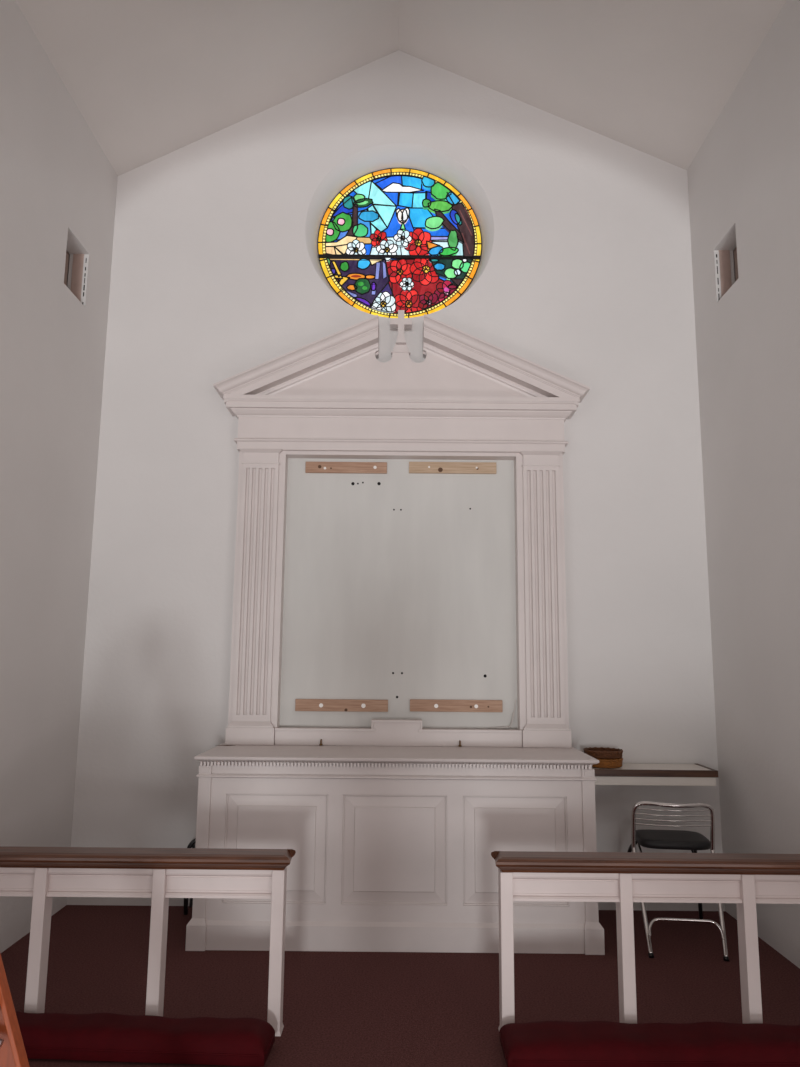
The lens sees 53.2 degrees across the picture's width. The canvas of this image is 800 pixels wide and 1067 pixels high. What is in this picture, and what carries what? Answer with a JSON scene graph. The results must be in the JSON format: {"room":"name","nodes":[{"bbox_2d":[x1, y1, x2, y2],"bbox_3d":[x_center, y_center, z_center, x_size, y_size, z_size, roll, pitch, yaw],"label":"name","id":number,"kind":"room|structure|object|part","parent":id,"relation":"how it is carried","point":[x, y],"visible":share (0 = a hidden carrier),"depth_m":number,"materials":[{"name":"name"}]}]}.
{"room":"house of worship","nodes":[
{"label":"house of worship","id":0,"kind":"room"},
{"bbox_2d":[0,0,117,952],"bbox_3d":[-2.088,-0.224,3.901,0.130,5.166,2.835,1,-9,0],"label":"wall","id":1,"kind":"structure","parent":0,"point":[58,186],"depth_m":4.52,"materials":[{"name":"paint"}]},
{"bbox_2d":[64,251,88,305],"bbox_3d":[-2.173,-1.651,4.970,0.331,0.386,0.354,1,-9,0],"label":"wall niche","id":2,"kind":"object","parent":1,"relation":"attached to","point":[79,278],"visible":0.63,"depth_m":5.13,"materials":[{"name":"paint"}]},
{"bbox_2d":[15,0,398,175],"bbox_3d":[-1.070,-3.256,4.381,2.111,1.186,2.835,1,-9,0],"label":"ceiling","id":3,"kind":"structure","parent":0,"point":[150,80],"depth_m":5.13,"materials":[{"name":"paint"}]},
{"bbox_2d":[67,50,724,910],"bbox_3d":[0.001,-0.568,5.474,4.335,6.035,0.245,1,-9,0],"label":"wall","id":4,"kind":"structure","parent":0,"point":[584,274],"depth_m":5.42,"materials":[{"name":"paint"}]},
{"bbox_2d":[318,168,481,317],"bbox_3d":[-0.002,-2.103,5.780,1.189,1.189,0.048,1,-9,0],"label":"window","id":5,"kind":"structure","parent":4,"relation":"in","point":[391,240],"depth_m":5.78,"materials":[{"name":"multicoloured glass"}]},
{"bbox_2d":[592,763,717,785],"bbox_3d":[1.485,1.471,4.855,0.770,0.110,0.331,1,-9,0],"label":"side table","id":6,"kind":"object","parent":4,"relation":"attached to","point":[629,773],"visible":0.73,"depth_m":4.70,"materials":[{"name":"white laminate"}]},
{"bbox_2d":[592,758,622,767],"bbox_3d":[1.238,1.386,4.862,0.232,0.055,0.231,1,-9,0],"label":"wicker basket","id":7,"kind":"object","parent":6,"relation":"on","point":[603,763],"visible":0.68,"depth_m":4.76,"materials":[{"name":"brown wicker"}]},
{"bbox_2d":[583,747,622,758],"bbox_3d":[1.238,1.336,4.870,0.236,0.048,0.235,1,-9,0],"label":"wicker basket","id":8,"kind":"object","parent":7,"relation":"on","point":[596,752],"visible":0.98,"depth_m":4.79,"materials":[{"name":"brown wicker"}]},
{"bbox_2d":[0,905,799,1066],"bbox_3d":[-0.026,2.242,4.021,4.435,0.170,2.245,1,-9,0],"label":"floor","id":9,"kind":"structure","parent":0,"point":[341,1008],"depth_m":3.71,"materials":[{"name":"red carpet"}]},
{"bbox_2d":[15,1011,274,1066],"bbox_3d":[-1.227,1.939,3.097,1.468,0.112,0.208,0,-9,3],"label":"cushion","id":10,"kind":"object","parent":9,"relation":"on","point":[112,1037],"visible":0.96,"depth_m":3.01,"materials":[{"name":"red fabric"}]},
{"bbox_2d":[0,846,295,1035],"bbox_3d":[-1.246,1.683,3.327,1.584,0.694,0.174,1,-9,0],"label":"rail","id":11,"kind":"object","parent":9,"relation":"on","point":[43,874],"visible":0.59,"depth_m":3.32,"materials":[{"name":"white wood"}]},
{"bbox_3d":[-1.496,1.710,3.314,0.062,0.633,0.090,1,-9,0],"label":"post","id":12,"kind":"part","parent":11,"relation":"part of","materials":[{"name":"white paint"}]},
{"bbox_3d":[-1.004,1.714,3.313,0.062,0.633,0.090,1,-9,0],"label":"post","id":13,"kind":"part","parent":11,"relation":"part of","materials":[{"name":"white paint"}]},
{"bbox_3d":[-0.509,1.718,3.312,0.062,0.633,0.090,1,-9,0],"label":"post","id":14,"kind":"part","parent":11,"relation":"part of","materials":[{"name":"white paint"}]},
{"bbox_2d":[183,838,195,914],"bbox_3d":[-1.198,2.034,4.809,0.116,0.443,0.234,-2,-9,13],"label":"folding chair","id":15,"kind":"object","parent":9,"relation":"on","point":[192,843],"visible":0.12,"depth_m":4.71,"materials":[{"name":"black metal"}]},
{"bbox_3d":[-1.232,2.042,4.810,0.015,0.350,0.160,1,-9,0],"label":"seat","id":16,"kind":"part","parent":15,"relation":"part of","materials":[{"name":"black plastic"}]},
{"bbox_2d":[185,743,604,954],"bbox_3d":[-0.032,1.751,4.595,2.198,0.979,0.760,1,-9,0],"label":"altar","id":17,"kind":"object","parent":9,"relation":"on","point":[393,846],"visible":0.95,"depth_m":4.27,"materials":[{"name":"beige paint"}]},
{"bbox_3d":[-0.663,1.680,4.284,0.548,0.558,0.047,1,-9,0],"label":"raised panel","id":18,"kind":"part","parent":17,"relation":"part of","materials":[{"name":"beige paint"}]},
{"bbox_3d":[-0.029,1.686,4.282,0.559,0.558,0.047,1,-9,0],"label":"raised panel","id":19,"kind":"part","parent":17,"relation":"part of","materials":[{"name":"beige paint"}]},
{"bbox_3d":[-0.026,2.114,4.204,2.008,0.140,0.068,1,-9,0],"label":"board","id":20,"kind":"part","parent":17,"relation":"part of","materials":[{"name":"beige paint"}]},
{"bbox_3d":[-0.018,1.370,4.660,2.152,0.020,0.749,1,-9,0],"label":"frieze moulding","id":21,"kind":"part","parent":17,"relation":"part of","materials":[{"name":"beige paint"}]},
{"bbox_2d":[213,310,589,747],"bbox_3d":[0.002,-0.094,5.133,2.418,2.834,0.274,1,-9,0],"label":"altarpiece","id":22,"kind":"object","parent":17,"relation":"on","point":[398,586],"visible":1,"depth_m":5.18,"materials":[{"name":"beige paint"}]},
{"bbox_3d":[-0.671,-1.109,5.294,1.052,0.606,0.274,1,-9,0],"label":"raking cornice","id":23,"kind":"part","parent":22,"relation":"part of","materials":[{"name":"beige paint"}]},
{"bbox_2d":[295,699,387,711],"bbox_3d":[-0.370,1.089,5.065,0.587,0.075,0.023,1,-9,0],"label":"batten","id":24,"kind":"object","parent":22,"relation":"attached to","point":[342,705],"visible":1,"depth_m":5.06,"materials":[{"name":"brown wood"}]},
{"bbox_2d":[305,462,386,473],"bbox_3d":[-0.357,-0.438,5.307,0.541,0.075,0.023,1,-9,0],"label":"batten","id":25,"kind":"object","parent":22,"relation":"attached to","point":[310,467],"visible":1,"depth_m":5.30,"materials":[{"name":"brown wood"}]},
{"bbox_3d":[-0.009,1.189,4.953,1.520,0.069,0.077,1,-9,0],"label":"lip moulding","id":26,"kind":"part","parent":22,"relation":"part of","materials":[{"name":"beige paint"}]},
{"bbox_3d":[-0.002,0.396,5.138,2.114,1.865,0.110,1,-9,0],"label":"casing","id":27,"kind":"part","parent":22,"relation":"part of","materials":[{"name":"beige paint"}]},
{"bbox_3d":[-0.002,0.367,5.195,1.508,1.743,0.007,1,-9,0],"label":"backing panel","id":28,"kind":"part","parent":22,"relation":"part of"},
{"bbox_3d":[0.007,-0.565,5.266,2.178,0.075,0.158,1,-9,0],"label":"architrave","id":29,"kind":"part","parent":22,"relation":"part of","materials":[{"name":"beige paint"}]},
{"bbox_3d":[0.009,-0.812,5.275,2.306,0.124,0.218,1,-9,0],"label":"horizontal cornice","id":30,"kind":"part","parent":22,"relation":"part of","materials":[{"name":"beige paint"}]},
{"bbox_2d":[409,462,496,473],"bbox_3d":[0.350,-0.436,5.306,0.580,0.076,0.023,1,-9,0],"label":"batten","id":31,"kind":"object","parent":22,"relation":"attached to","point":[414,467],"visible":1,"depth_m":5.30,"materials":[{"name":"brown wood"}]},
{"bbox_2d":[410,699,502,711],"bbox_3d":[0.356,1.092,5.064,0.586,0.075,0.023,1,-9,0],"label":"batten","id":32,"kind":"object","parent":22,"relation":"attached to","point":[416,705],"visible":1,"depth_m":5.06,"materials":[{"name":"brown wood"}]},
{"bbox_2d":[490,699,515,727],"bbox_3d":[0.652,1.138,5.043,0.169,0.179,0.048,1,-9,0],"label":"loose cable","id":33,"kind":"object","parent":22,"relation":"on","point":[515,699],"visible":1,"depth_m":5.03,"materials":[{"name":"white plastic"}]},
{"bbox_3d":[0.688,-1.101,5.292,1.066,0.612,0.274,1,-9,0],"label":"raking cornice","id":34,"kind":"part","parent":22,"relation":"part of","materials":[{"name":"beige paint"}]},
{"bbox_3d":[0.615,1.691,4.281,0.559,0.558,0.047,1,-9,0],"label":"raised panel","id":35,"kind":"part","parent":17,"relation":"part of","materials":[{"name":"beige paint"}]},
{"bbox_2d":[491,851,799,1029],"bbox_3d":[1.192,1.704,3.323,1.602,0.694,0.174,1,-9,0],"label":"rail","id":36,"kind":"object","parent":9,"relation":"on","point":[745,880],"visible":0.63,"depth_m":3.31,"materials":[{"name":"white wood"}]},
{"bbox_3d":[0.440,1.727,3.311,0.062,0.633,0.090,1,-9,0],"label":"post","id":37,"kind":"part","parent":36,"relation":"part of","materials":[{"name":"white paint"}]},
{"bbox_3d":[0.935,1.731,3.310,0.062,0.633,0.090,1,-9,0],"label":"post","id":38,"kind":"part","parent":36,"relation":"part of","materials":[{"name":"white paint"}]},
{"bbox_3d":[1.443,1.736,3.309,0.062,0.633,0.090,1,-9,0],"label":"post","id":39,"kind":"part","parent":36,"relation":"part of","materials":[{"name":"white paint"}]},
{"bbox_2d":[499,1021,799,1066],"bbox_3d":[1.183,1.964,3.075,1.578,0.099,0.258,1,-9,0],"label":"cushion","id":40,"kind":"object","parent":9,"relation":"on","point":[540,1043],"visible":1,"depth_m":2.99,"materials":[{"name":"red fabric"}]},
{"bbox_2d":[627,801,728,960],"bbox_3d":[1.515,1.865,4.460,0.474,0.747,0.655,0,-9,6],"label":"chair","id":41,"kind":"object","parent":9,"relation":"on","point":[693,841],"visible":0.87,"depth_m":4.42,"materials":[{"name":"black metal"}]},
{"bbox_3d":[1.295,1.960,4.279,0.026,0.490,0.277,0,-9,0],"label":"leg","id":42,"kind":"part","parent":41,"relation":"part of","materials":[{"name":"silver metal"}]},
{"bbox_3d":[1.568,1.768,4.625,0.400,0.043,0.350,0,-9,6],"label":"seat","id":43,"kind":"part","parent":41,"relation":"part of","materials":[{"name":"black plastic"}]},
{"bbox_3d":[1.506,1.612,4.404,0.447,0.265,0.099,0,-9,6],"label":"frame","id":44,"kind":"part","parent":41,"relation":"part of","materials":[{"name":"silver metal"}]},
{"bbox_3d":[1.727,2.026,4.636,0.034,0.484,0.210,-3,-10,22],"label":"leg","id":45,"kind":"part","parent":41,"relation":"part of","materials":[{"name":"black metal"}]},
{"bbox_3d":[1.694,1.957,4.239,0.026,0.490,0.277,-1,-9,11],"label":"leg","id":46,"kind":"part","parent":41,"relation":"part of","materials":[{"name":"silver metal"}]},
{"bbox_2d":[399,0,786,169],"bbox_3d":[1.078,-3.281,4.385,2.184,1.097,2.835,1,-9,0],"label":"ceiling","id":47,"kind":"structure","parent":0,"point":[654,78],"depth_m":5.15,"materials":[{"name":"paint"}]},
{"bbox_2d":[687,0,799,967],"bbox_3d":[2.078,-0.227,3.901,0.130,5.247,2.835,1,-9,0],"label":"wall","id":48,"kind":"structure","parent":0,"point":[744,177],"depth_m":4.53,"materials":[{"name":"paint"}]},
{"bbox_2d":[714,246,738,301],"bbox_3d":[2.192,-1.678,4.976,0.331,0.384,0.359,1,-9,0],"label":"wall niche","id":49,"kind":"object","parent":48,"relation":"attached to","point":[721,258],"visible":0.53,"depth_m":5.14,"materials":[{"name":"paint"}]},
{"bbox_3d":[-0.067,0.932,-5.109,10.000,0.100,16.200,1,-9,0],"label":"floor","id":50,"kind":"structure","parent":0,"visible":0},
{"bbox_2d":[0,954,29,1066],"bbox_3d":[-1.232,1.127,1.685,1.270,1.620,0.440,1,-9,0],"label":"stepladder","id":51,"kind":"object","parent":50,"relation":"on","point":[12,1049],"visible":1,"depth_m":1.86,"materials":[{"name":"brown wood"}]}
]}

